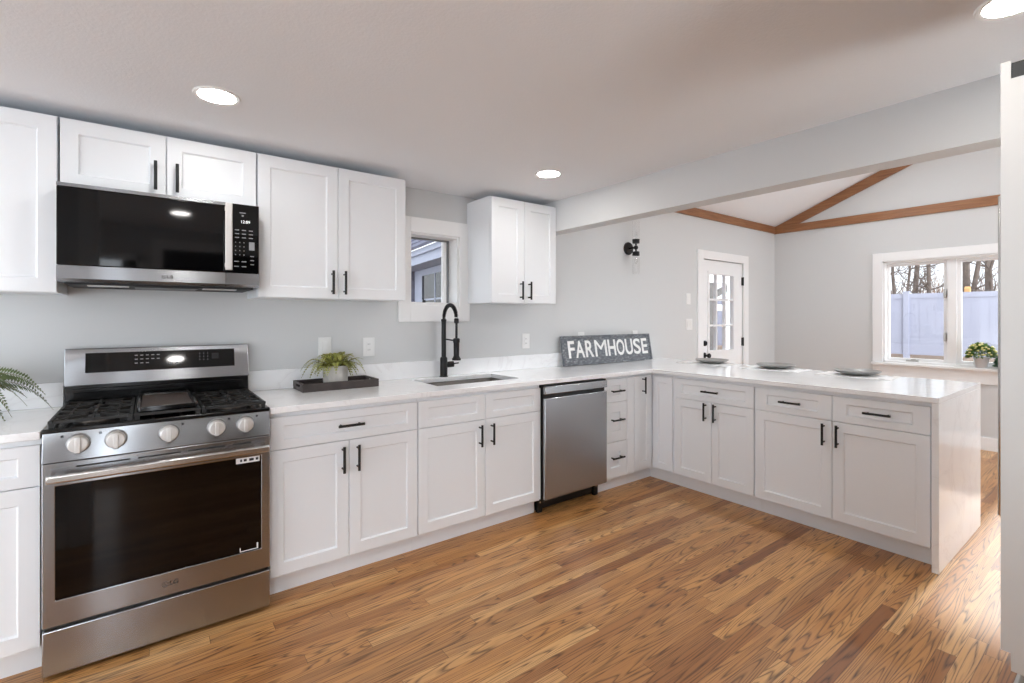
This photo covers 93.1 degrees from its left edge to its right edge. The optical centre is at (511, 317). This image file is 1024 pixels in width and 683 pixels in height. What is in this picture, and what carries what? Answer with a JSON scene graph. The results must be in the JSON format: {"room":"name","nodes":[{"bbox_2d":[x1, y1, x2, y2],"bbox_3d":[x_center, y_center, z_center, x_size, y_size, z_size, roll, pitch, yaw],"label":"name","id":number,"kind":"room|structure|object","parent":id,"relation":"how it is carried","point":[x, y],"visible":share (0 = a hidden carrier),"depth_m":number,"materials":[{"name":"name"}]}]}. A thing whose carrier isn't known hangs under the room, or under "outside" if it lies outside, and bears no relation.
{"room":"kitchen","nodes":[
{"label":"kitchen","id":0,"kind":"room"},
{"bbox_2d":[323,365,347,382],"bbox_3d":[-1.062,0.347,2.918,0.144,0.122,0.144,0,0,-37],"label":"pot","id":1,"kind":"object","parent":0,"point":[342,370],"depth_m":2.86,"materials":[{"name":"ceramic"}]},
{"bbox_2d":[0,187,774,403],"bbox_3d":[-0.441,0.059,3.660,10.100,2.560,0.160,0,0,-37],"label":"wall","id":2,"kind":"structure","parent":0,"point":[601,290],"depth_m":3.50,"materials":[{"name":"white paint"}]},
{"bbox_2d":[0,382,63,411],"bbox_3d":[-2.469,0.361,2.022,0.889,0.114,0.020,0,0,-37],"label":"backsplash","id":3,"kind":"structure","parent":2,"relation":"attached to","point":[54,391],"depth_m":2.22,"materials":[{"name":"white stone"}]},
{"bbox_2d":[0,106,66,294],"bbox_3d":[-2.252,-0.480,1.968,0.631,0.749,0.364,0,0,-37],"label":"upper cabinet","id":4,"kind":"object","parent":2,"relation":"attached to","point":[29,141],"visible":0.86,"depth_m":2.00,"materials":[{"name":"white paint"}]},
{"bbox_2d":[60,117,255,205],"bbox_3d":[-1.697,-0.705,2.385,0.746,0.300,0.364,0,0,-37],"label":"upper cabinet","id":5,"kind":"object","parent":2,"relation":"attached to","point":[92,154],"visible":0.94,"depth_m":2.24,"materials":[{"name":"white paint"}]},
{"bbox_2d":[56,181,258,292],"bbox_3d":[-1.669,-0.344,2.345,0.740,0.418,0.460,0,0,-37],"label":"microwave","id":6,"kind":"object","parent":5,"relation":"attached to","point":[107,238],"visible":1,"depth_m":2.16,"materials":[{"name":"black plastic"}]},
{"bbox_2d":[318,337,330,356],"bbox_3d":[-1.161,0.183,3.012,0.078,0.122,0.010,0,0,-37],"label":"light switch","id":7,"kind":"object","parent":2,"relation":"attached to","point":[324,343],"visible":0.88,"depth_m":3.01,"materials":[{"name":"white plastic"}]},
{"bbox_2d":[247,153,404,301],"bbox_3d":[-1.067,-0.480,2.859,0.820,0.749,0.364,0,0,-37],"label":"upper cabinet","id":8,"kind":"object","parent":2,"relation":"attached to","point":[327,233],"visible":0.99,"depth_m":2.71,"materials":[{"name":"white paint"}]},
{"bbox_2d":[363,337,374,355],"bbox_3d":[-0.938,0.192,3.180,0.078,0.122,0.008,0,0,-37],"label":"wall outlet","id":9,"kind":"object","parent":2,"relation":"attached to","point":[368,343],"visible":1,"depth_m":3.18,"materials":[{"name":"white plastic"}]},
{"bbox_2d":[366,342,371,351],"bbox_3d":[-0.936,0.192,3.178,0.034,0.068,0.003,0,0,-37],"label":"receptacle","id":10,"kind":"object","parent":9,"relation":"attached to","point":[368,344],"depth_m":3.18,"materials":[{"name":"white plastic"}]},
{"bbox_2d":[248,353,562,390],"bbox_3d":[-0.143,0.361,3.770,3.391,0.114,0.020,0,0,-37],"label":"backsplash","id":11,"kind":"structure","parent":2,"relation":"attached to","point":[259,380],"depth_m":3.35,"materials":[{"name":"white stone"}]},
{"bbox_2d":[398,216,469,321],"bbox_3d":[-0.592,-0.335,3.529,0.566,0.727,0.168,0,0,-37],"label":"window","id":12,"kind":"structure","parent":2,"relation":"in","point":[417,228],"depth_m":3.53,"materials":[{"name":"white paint"}]},
{"bbox_2d":[467,196,555,304],"bbox_3d":[0.014,-0.480,3.671,0.604,0.749,0.364,0,0,-37],"label":"upper cabinet","id":13,"kind":"object","parent":2,"relation":"attached to","point":[512,243],"visible":1,"depth_m":3.52,"materials":[{"name":"white paint"}]},
{"bbox_2d":[522,333,529,348],"bbox_3d":[0.114,0.191,3.971,0.078,0.122,0.008,0,0,-37],"label":"wall outlet","id":14,"kind":"object","parent":2,"relation":"attached to","point":[525,337],"visible":1,"depth_m":3.97,"materials":[{"name":"white plastic"}]},
{"bbox_2d":[524,337,527,344],"bbox_3d":[0.115,0.191,3.969,0.034,0.068,0.003,0,0,-37],"label":"receptacle","id":15,"kind":"object","parent":14,"relation":"attached to","point":[525,338],"depth_m":3.97,"materials":[{"name":"white plastic"}]},
{"bbox_2d":[624,239,639,262],"bbox_3d":[1.171,-0.673,4.686,0.124,0.510,0.134,0,0,-37],"label":"wall sconce","id":16,"kind":"object","parent":2,"relation":"attached to","point":[628,247],"visible":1,"depth_m":4.69,"materials":[{"name":"black metal"}]},
{"bbox_2d":[686,293,690,303],"bbox_3d":[1.945,-0.206,5.346,0.078,0.122,0.010,0,0,-37],"label":"light switch","id":17,"kind":"object","parent":2,"relation":"attached to","point":[688,295],"visible":1,"depth_m":5.34,"materials":[{"name":"white plastic"}]},
{"bbox_2d":[686,319,691,329],"bbox_3d":[1.957,0.073,5.355,0.118,0.122,0.010,0,0,-37],"label":"light switch","id":18,"kind":"object","parent":2,"relation":"attached to","point":[688,321],"visible":1,"depth_m":5.35,"materials":[{"name":"white plastic"}]},
{"bbox_2d":[697,249,748,364],"bbox_3d":[2.526,0.285,5.782,1.113,2.107,0.113,0,0,-37],"label":"door","id":19,"kind":"structure","parent":2,"relation":"in","point":[705,268],"depth_m":5.83,"materials":[{"name":"white paint"}]},
{"bbox_2d":[676,208,774,233],"bbox_3d":[1.901,-1.175,5.307,4.093,0.092,0.022,0,0,-37],"label":"trim","id":20,"kind":"structure","parent":2,"relation":"attached to","point":[695,212],"depth_m":5.80,"materials":[{"name":"brown wood"}]},
{"bbox_2d":[0,450,1016,682],"bbox_3d":[1.292,1.399,1.338,10.080,0.120,5.835,0,0,-37],"label":"floor","id":21,"kind":"structure","parent":0,"point":[649,579],"depth_m":2.20,"materials":[{"name":"brown wood"}]},
{"bbox_2d":[0,438,42,678],"bbox_3d":[-2.172,0.894,1.850,0.617,0.889,0.649,0,0,-37],"label":"base cabinet","id":22,"kind":"object","parent":21,"relation":"on","point":[21,630],"visible":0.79,"depth_m":1.78,"materials":[{"name":"white paint"}]},
{"bbox_2d":[0,382,63,443],"bbox_3d":[-2.282,0.376,1.773,0.889,0.145,0.641,0,0,-37],"label":"countertop","id":23,"kind":"structure","parent":22,"relation":"on","point":[26,423],"depth_m":2.16,"materials":[{"name":"white stone"}]},
{"bbox_2d":[0,366,51,420],"bbox_3d":[-2.189,0.317,1.897,0.545,0.277,0.405,0,0,-37],"label":"potted fern","id":24,"kind":"object","parent":23,"relation":"on","point":[4,384],"visible":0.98,"depth_m":2.03,"materials":[{"name":"plant"}]},
{"bbox_2d":[41,344,269,678],"bbox_3d":[-1.585,0.743,2.227,0.763,1.192,0.695,0,0,-37],"label":"gas range","id":25,"kind":"object","parent":21,"relation":"on","point":[156,524],"visible":0.96,"depth_m":2.01,"materials":[{"name":"silver metal"}]},
{"bbox_2d":[41,395,269,434],"bbox_3d":[-1.590,0.421,2.234,0.763,0.018,0.568,0,0,-37],"label":"cooktop","id":26,"kind":"object","parent":25,"relation":"in","point":[105,425],"depth_m":2.02,"materials":[{"name":"black metal"}]},
{"bbox_2d":[137,390,197,411],"bbox_3d":[-1.588,0.377,2.231,0.210,0.020,0.475,0,0,-37],"label":"griddle plate","id":27,"kind":"object","parent":25,"relation":"on","point":[165,400],"visible":1,"depth_m":2.18,"materials":[{"name":"black metal"}]},
{"bbox_2d":[269,399,416,594],"bbox_3d":[-1.003,0.894,2.728,0.757,0.889,0.649,0,0,-37],"label":"base cabinet","id":28,"kind":"object","parent":21,"relation":"on","point":[343,480],"visible":0.95,"depth_m":2.48,"materials":[{"name":"white paint"}]},
{"bbox_2d":[412,385,539,549],"bbox_3d":[-0.337,0.894,3.230,0.907,0.889,0.649,0,0,-37],"label":"base cabinet","id":29,"kind":"object","parent":21,"relation":"on","point":[478,453],"visible":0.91,"depth_m":2.97,"materials":[{"name":"white paint"}]},
{"bbox_2d":[534,378,606,512],"bbox_3d":[0.281,0.895,3.674,0.609,0.886,0.615,0,0,-37],"label":"dishwasher","id":30,"kind":"object","parent":21,"relation":"on","point":[573,415],"visible":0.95,"depth_m":3.41,"materials":[{"name":"silver metal"}]},
{"bbox_2d":[248,353,980,574],"bbox_3d":[0.752,0.821,2.938,3.821,1.034,2.426,0,0,-37],"label":"countertop","id":31,"kind":"structure","parent":21,"relation":"on","point":[956,405],"depth_m":2.95,"materials":[{"name":"white stone"}]},
{"bbox_2d":[293,375,378,392],"bbox_3d":[-1.055,0.395,2.918,0.437,0.046,0.227,0,0,-37],"label":"serving tray","id":32,"kind":"object","parent":31,"relation":"on","point":[307,385],"visible":0.98,"depth_m":2.85,"materials":[{"name":"brown wood"}]},
{"bbox_2d":[301,352,364,382],"bbox_3d":[-1.071,0.304,2.890,0.364,0.208,0.268,0,0,-37],"label":"potted fern","id":33,"kind":"object","parent":32,"relation":"on","point":[335,370],"visible":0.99,"depth_m":2.86,"materials":[{"name":"plant"}]},
{"bbox_2d":[439,303,460,376],"bbox_3d":[-0.431,0.159,3.372,0.139,0.520,0.230,0,0,-11],"label":"faucet","id":34,"kind":"object","parent":31,"relation":"on","point":[444,364],"visible":1,"depth_m":3.41,"materials":[{"name":"black metal"}]},
{"bbox_2d":[426,377,502,385],"bbox_3d":[-0.307,0.555,3.307,0.668,0.210,0.383,0,0,-37],"label":"sink","id":35,"kind":"object","parent":31,"relation":"in","point":[490,378],"visible":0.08,"depth_m":3.50,"materials":[{"name":"grey metal"}]},
{"bbox_2d":[560,334,652,366],"bbox_3d":[0.905,0.288,4.505,1.193,0.258,0.068,0,0,-37],"label":"wooden sign","id":36,"kind":"object","parent":31,"relation":"on","point":[588,349],"visible":1,"depth_m":4.45,"materials":[{"name":"grey paint"}]},
{"bbox_2d":[676,360,736,365],"bbox_3d":[1.788,0.416,4.440,0.310,0.003,0.450,0,0,-43],"label":"placemat","id":37,"kind":"object","parent":31,"relation":"on","point":[692,361],"visible":0.8,"depth_m":4.40,"materials":[{"name":"grey"}]},
{"bbox_2d":[695,358,728,363],"bbox_3d":[1.827,0.397,4.438,0.290,0.034,0.290,0,0,-37],"label":"dinner plate","id":38,"kind":"object","parent":37,"relation":"on","point":[704,360],"visible":1,"depth_m":4.41,"materials":[{"name":"white ceramic"}]},
{"bbox_2d":[740,365,810,372],"bbox_3d":[2.140,0.416,3.955,0.310,0.003,0.450,0,0,-40],"label":"placemat","id":39,"kind":"object","parent":31,"relation":"on","point":[795,370],"visible":0.84,"depth_m":3.89,"materials":[{"name":"grey"}]},
{"bbox_2d":[756,362,795,368],"bbox_3d":[2.166,0.397,3.987,0.290,0.034,0.290,0,0,-37],"label":"dinner plate","id":40,"kind":"object","parent":39,"relation":"on","point":[772,365],"visible":1,"depth_m":3.97,"materials":[{"name":"white ceramic"}]},
{"bbox_2d":[814,371,900,380],"bbox_3d":[2.486,0.416,3.495,0.310,0.003,0.450,0,0,-40],"label":"placemat","id":41,"kind":"object","parent":31,"relation":"on","point":[828,373],"visible":0.81,"depth_m":3.43,"materials":[{"name":"grey"}]},
{"bbox_2d":[833,368,881,375],"bbox_3d":[2.503,0.397,3.521,0.290,0.034,0.290,0,0,-37],"label":"dinner plate","id":42,"kind":"object","parent":41,"relation":"on","point":[848,371],"visible":1,"depth_m":3.51,"materials":[{"name":"white ceramic"}]},
{"bbox_2d":[598,375,633,491],"bbox_3d":[0.661,0.894,3.980,0.350,0.889,0.649,0,0,-37],"label":"base cabinet","id":43,"kind":"object","parent":21,"relation":"on","point":[620,389],"visible":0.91,"depth_m":3.76,"materials":[{"name":"white paint"}]},
{"bbox_2d":[627,373,677,484],"bbox_3d":[1.312,0.894,4.374,1.160,0.889,0.801,0,0,-37],"label":"base cabinet","id":44,"kind":"object","parent":21,"relation":"on","point":[653,392],"visible":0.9,"depth_m":3.93,"materials":[{"name":"white paint"}]},
{"bbox_2d":[674,375,759,510],"bbox_3d":[1.726,0.894,3.777,0.736,0.889,0.647,0,0,-37],"label":"base cabinet","id":45,"kind":"object","parent":21,"relation":"on","point":[714,420],"visible":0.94,"depth_m":3.55,"materials":[{"name":"white paint"}]},
{"bbox_2d":[755,384,931,564],"bbox_3d":[2.204,0.894,3.141,0.736,0.889,0.939,0,0,-37],"label":"base cabinet","id":46,"kind":"object","parent":21,"relation":"on","point":[858,468],"visible":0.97,"depth_m":2.89,"materials":[{"name":"white paint"}]},
{"bbox_2d":[998,60,1023,682],"bbox_3d":[1.414,0.441,0.837,0.907,1.795,0.809,0,0,-37],"label":"refrigerator","id":47,"kind":"object","parent":21,"relation":"on","point":[1011,199],"visible":1,"depth_m":0.83,"materials":[{"name":"grey metal"}]},
{"bbox_2d":[0,0,1023,204],"bbox_3d":[-0.448,-0.962,0.029,5.725,0.120,5.835,0,0,-37],"label":"ceiling","id":48,"kind":"structure","parent":0,"point":[473,99],"depth_m":1.77,"materials":[{"name":"white paint"}]},
{"bbox_2d":[192,86,240,105],"bbox_3d":[-1.198,-0.898,1.971,0.170,0.005,0.170,0,0,-37],"label":"recessed light","id":49,"kind":"object","parent":48,"relation":"in","point":[214,95],"visible":1,"depth_m":1.96,"materials":[{"name":"white paint"}]},
{"bbox_2d":[197,89,235,103],"bbox_3d":[-1.198,-0.899,1.971,0.135,0.003,0.135,0,0,-37],"label":"diffuser","id":50,"kind":"object","parent":49,"relation":"attached to","point":[214,96],"depth_m":1.97,"materials":[{"name":"white plastic"}]},
{"bbox_2d":[535,170,561,177],"bbox_3d":[0.228,-0.898,3.037,0.170,0.005,0.170,0,0,-37],"label":"recessed light","id":51,"kind":"object","parent":48,"relation":"in","point":[543,173],"visible":1,"depth_m":3.02,"materials":[{"name":"white plastic"}]},
{"bbox_2d":[538,171,558,176],"bbox_3d":[0.228,-0.899,3.037,0.135,0.003,0.135,0,0,-37],"label":"diffuser","id":52,"kind":"object","parent":51,"relation":"attached to","point":[540,173],"depth_m":3.03,"materials":[{"name":"white plastic"}]},
{"bbox_2d":[973,0,1023,20],"bbox_3d":[1.433,-0.898,1.384,0.170,0.005,0.170,0,0,-37],"label":"recessed light","id":53,"kind":"object","parent":48,"relation":"in","point":[990,10],"visible":1,"depth_m":1.41,"materials":[{"name":"white plastic"}]},
{"bbox_2d":[543,74,1000,235],"bbox_3d":[1.621,-1.408,2.148,0.130,1.485,4.735,0,0,-37],"label":"header beam","id":54,"kind":"structure","parent":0,"point":[965,118],"depth_m":2.29,"materials":[{"name":"white paint"}]},
{"bbox_2d":[696,171,877,226],"bbox_3d":[3.370,-1.751,3.463,4.244,1.139,4.935,0,0,-37],"label":"vault","id":55,"kind":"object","parent":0,"point":[773,208],"visible":0.09,"depth_m":5.78,"materials":[{"name":"white paint"}]},
{"bbox_2d":[775,146,1000,438],"bbox_3d":[5.071,-0.406,4.666,0.160,3.489,4.855,0,0,-37],"label":"wall","id":56,"kind":"structure","parent":0,"point":[824,276],"depth_m":5.75,"materials":[{"name":"white paint"}]},
{"bbox_2d":[776,164,911,226],"bbox_3d":[4.256,-1.698,5.596,0.023,0.952,2.346,0,0,-37],"label":"trim","id":57,"kind":"structure","parent":56,"relation":"attached to","point":[881,175],"depth_m":5.89,"materials":[{"name":"brown wood"}]},
{"bbox_2d":[775,194,1000,233],"bbox_3d":[4.962,-1.173,4.659,0.022,0.098,4.735,0,0,-37],"label":"trim","id":58,"kind":"structure","parent":56,"relation":"attached to","point":[988,200],"depth_m":5.49,"materials":[{"name":"brown wood"}]},
{"bbox_2d":[871,243,997,384],"bbox_3d":[4.850,-0.034,4.902,0.210,1.415,1.997,0,0,-37],"label":"window","id":59,"kind":"structure","parent":56,"relation":"in","point":[952,291],"depth_m":5.21,"materials":[{"name":"white paint"}]},
{"bbox_2d":[964,342,997,367],"bbox_3d":[4.759,0.376,4.917,0.262,0.269,0.264,0,0,-37],"label":"potted flower","id":60,"kind":"object","parent":59,"relation":"on","point":[979,362],"visible":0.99,"depth_m":4.88,"materials":[{"name":"green plant"}]},
{"bbox_2d":[992,356,997,369],"bbox_3d":[4.846,0.425,4.757,0.198,0.174,0.208,0,0,-37],"label":"potted plant","id":61,"kind":"object","parent":59,"relation":"on","point":[995,362],"visible":0.06,"depth_m":4.80,"materials":[{"name":"green plant"}]},
{"bbox_2d":[981,437,997,451],"bbox_3d":[4.964,1.274,4.661,0.016,0.130,4.735,0,0,-37],"label":"baseboard","id":62,"kind":"structure","parent":56,"relation":"attached to","point":[988,444],"depth_m":4.87,"materials":[{"name":"white paint"}]},
{"label":"outside","id":63,"kind":"structure","parent":0,"visible":0},
{"bbox_2d":[717,345,994,361],"bbox_3d":[22.777,1.363,21.219,72.000,0.490,68.000,0,0,-37],"label":"ground","id":64,"kind":"structure","parent":63,"point":[719,347],"depth_m":14.06,"materials":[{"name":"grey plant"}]},
{"bbox_2d":[411,239,440,301],"bbox_3d":[-1.188,-0.256,7.182,1.440,3.788,4.900,0,0,-29],"label":"house wing","id":65,"kind":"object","parent":64,"relation":"on","point":[425,261],"visible":0.08,"depth_m":5.94,"materials":[{"name":"grey"}]},
{"bbox_2d":[710,275,729,349],"bbox_3d":[6.195,-0.146,15.885,3.000,2.930,2.000,0,0,-37],"label":"porch","id":66,"kind":"object","parent":64,"relation":"on","point":[719,278],"visible":0.24,"depth_m":15.77,"materials":[{"name":"grey"}]},
{"bbox_2d":[717,291,997,357],"bbox_3d":[14.321,0.234,10.234,0.150,1.990,24.150,0,0,-37],"label":"vinyl fence","id":67,"kind":"object","parent":64,"relation":"on","point":[917,319],"visible":0.21,"depth_m":13.61,"materials":[{"name":"grey plastic"}]},
{"bbox_2d":[891,267,911,293],"bbox_3d":[14.877,-3.149,18.888,2.556,8.886,3.598,0,0,-20],"label":"bare tree","id":68,"kind":"object","parent":64,"relation":"on","point":[894,289],"visible":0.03,"depth_m":18.99,"materials":[{"name":"grey plant"}]},
{"bbox_2d":[891,265,939,293],"bbox_3d":[13.525,-3.058,16.672,3.184,8.706,2.646,0,0,5],"label":"bare tree","id":69,"kind":"object","parent":64,"relation":"on","point":[892,272],"visible":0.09,"depth_m":16.92,"materials":[{"name":"grey plant"}]},
{"bbox_2d":[895,264,937,293],"bbox_3d":[14.239,-3.275,16.776,2.526,9.134,3.073,0,0,-37],"label":"bare tree","id":70,"kind":"object","parent":64,"relation":"on","point":[909,272],"visible":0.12,"depth_m":16.89,"materials":[{"name":"grey plant"}]},
{"bbox_2d":[901,265,942,293],"bbox_3d":[15.283,-3.931,18.774,2.795,10.456,2.979,0,0,31],"label":"bare tree","id":71,"kind":"object","parent":64,"relation":"on","point":[915,269],"visible":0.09,"depth_m":18.78,"materials":[{"name":"grey plant"}]},
{"bbox_2d":[910,273,943,292],"bbox_3d":[20.152,-0.505,23.258,0.974,3.302,1.867,0,0,-37],"label":"thicket","id":72,"kind":"object","parent":64,"relation":"on","point":[934,291],"visible":0.05,"depth_m":23.13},
{"bbox_2d":[895,264,970,293],"bbox_3d":[14.359,-3.866,16.881,2.837,10.325,2.575,0,0,43],"label":"bare tree","id":73,"kind":"object","parent":64,"relation":"on","point":[928,269],"visible":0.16,"depth_m":16.77,"materials":[{"name":"grey plant"}]},
{"bbox_2d":[931,261,997,292],"bbox_3d":[16.415,-3.871,17.329,3.357,10.344,3.014,0,0,32],"label":"bare tree","id":74,"kind":"object","parent":64,"relation":"on","point":[978,266],"visible":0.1,"depth_m":17.02,"materials":[{"name":"grey plant"}]},
{"bbox_2d":[964,286,970,291],"bbox_3d":[13.031,0.123,13.881,0.120,2.030,0.120,0,0,-37],"label":"timber post","id":75,"kind":"object","parent":64,"relation":"on","point":[966,289],"visible":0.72,"depth_m":13.84,"materials":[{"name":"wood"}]},
{"bbox_2d":[962,261,988,291],"bbox_3d":[17.953,-4.066,18.971,2.195,10.746,3.623,0,0,8],"label":"bare tree","id":76,"kind":"object","parent":64,"relation":"on","point":[966,266],"visible":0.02,"depth_m":18.90,"materials":[{"name":"grey plant"}]},
{"bbox_2d":[962,260,994,291],"bbox_3d":[16.820,-3.570,16.984,2.841,9.731,3.586,0,0,33],"label":"bare tree","id":77,"kind":"object","parent":64,"relation":"on","point":[990,267],"visible":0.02,"depth_m":17.07,"materials":[{"name":"grey plant"}]},
{"bbox_2d":[971,260,997,291],"bbox_3d":[19.638,-3.675,20.230,2.568,9.942,1.760,0,0,19],"label":"bare tree","id":78,"kind":"object","parent":64,"relation":"on","point":[986,288],"visible":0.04,"depth_m":20.03,"materials":[{"name":"grey plant"}]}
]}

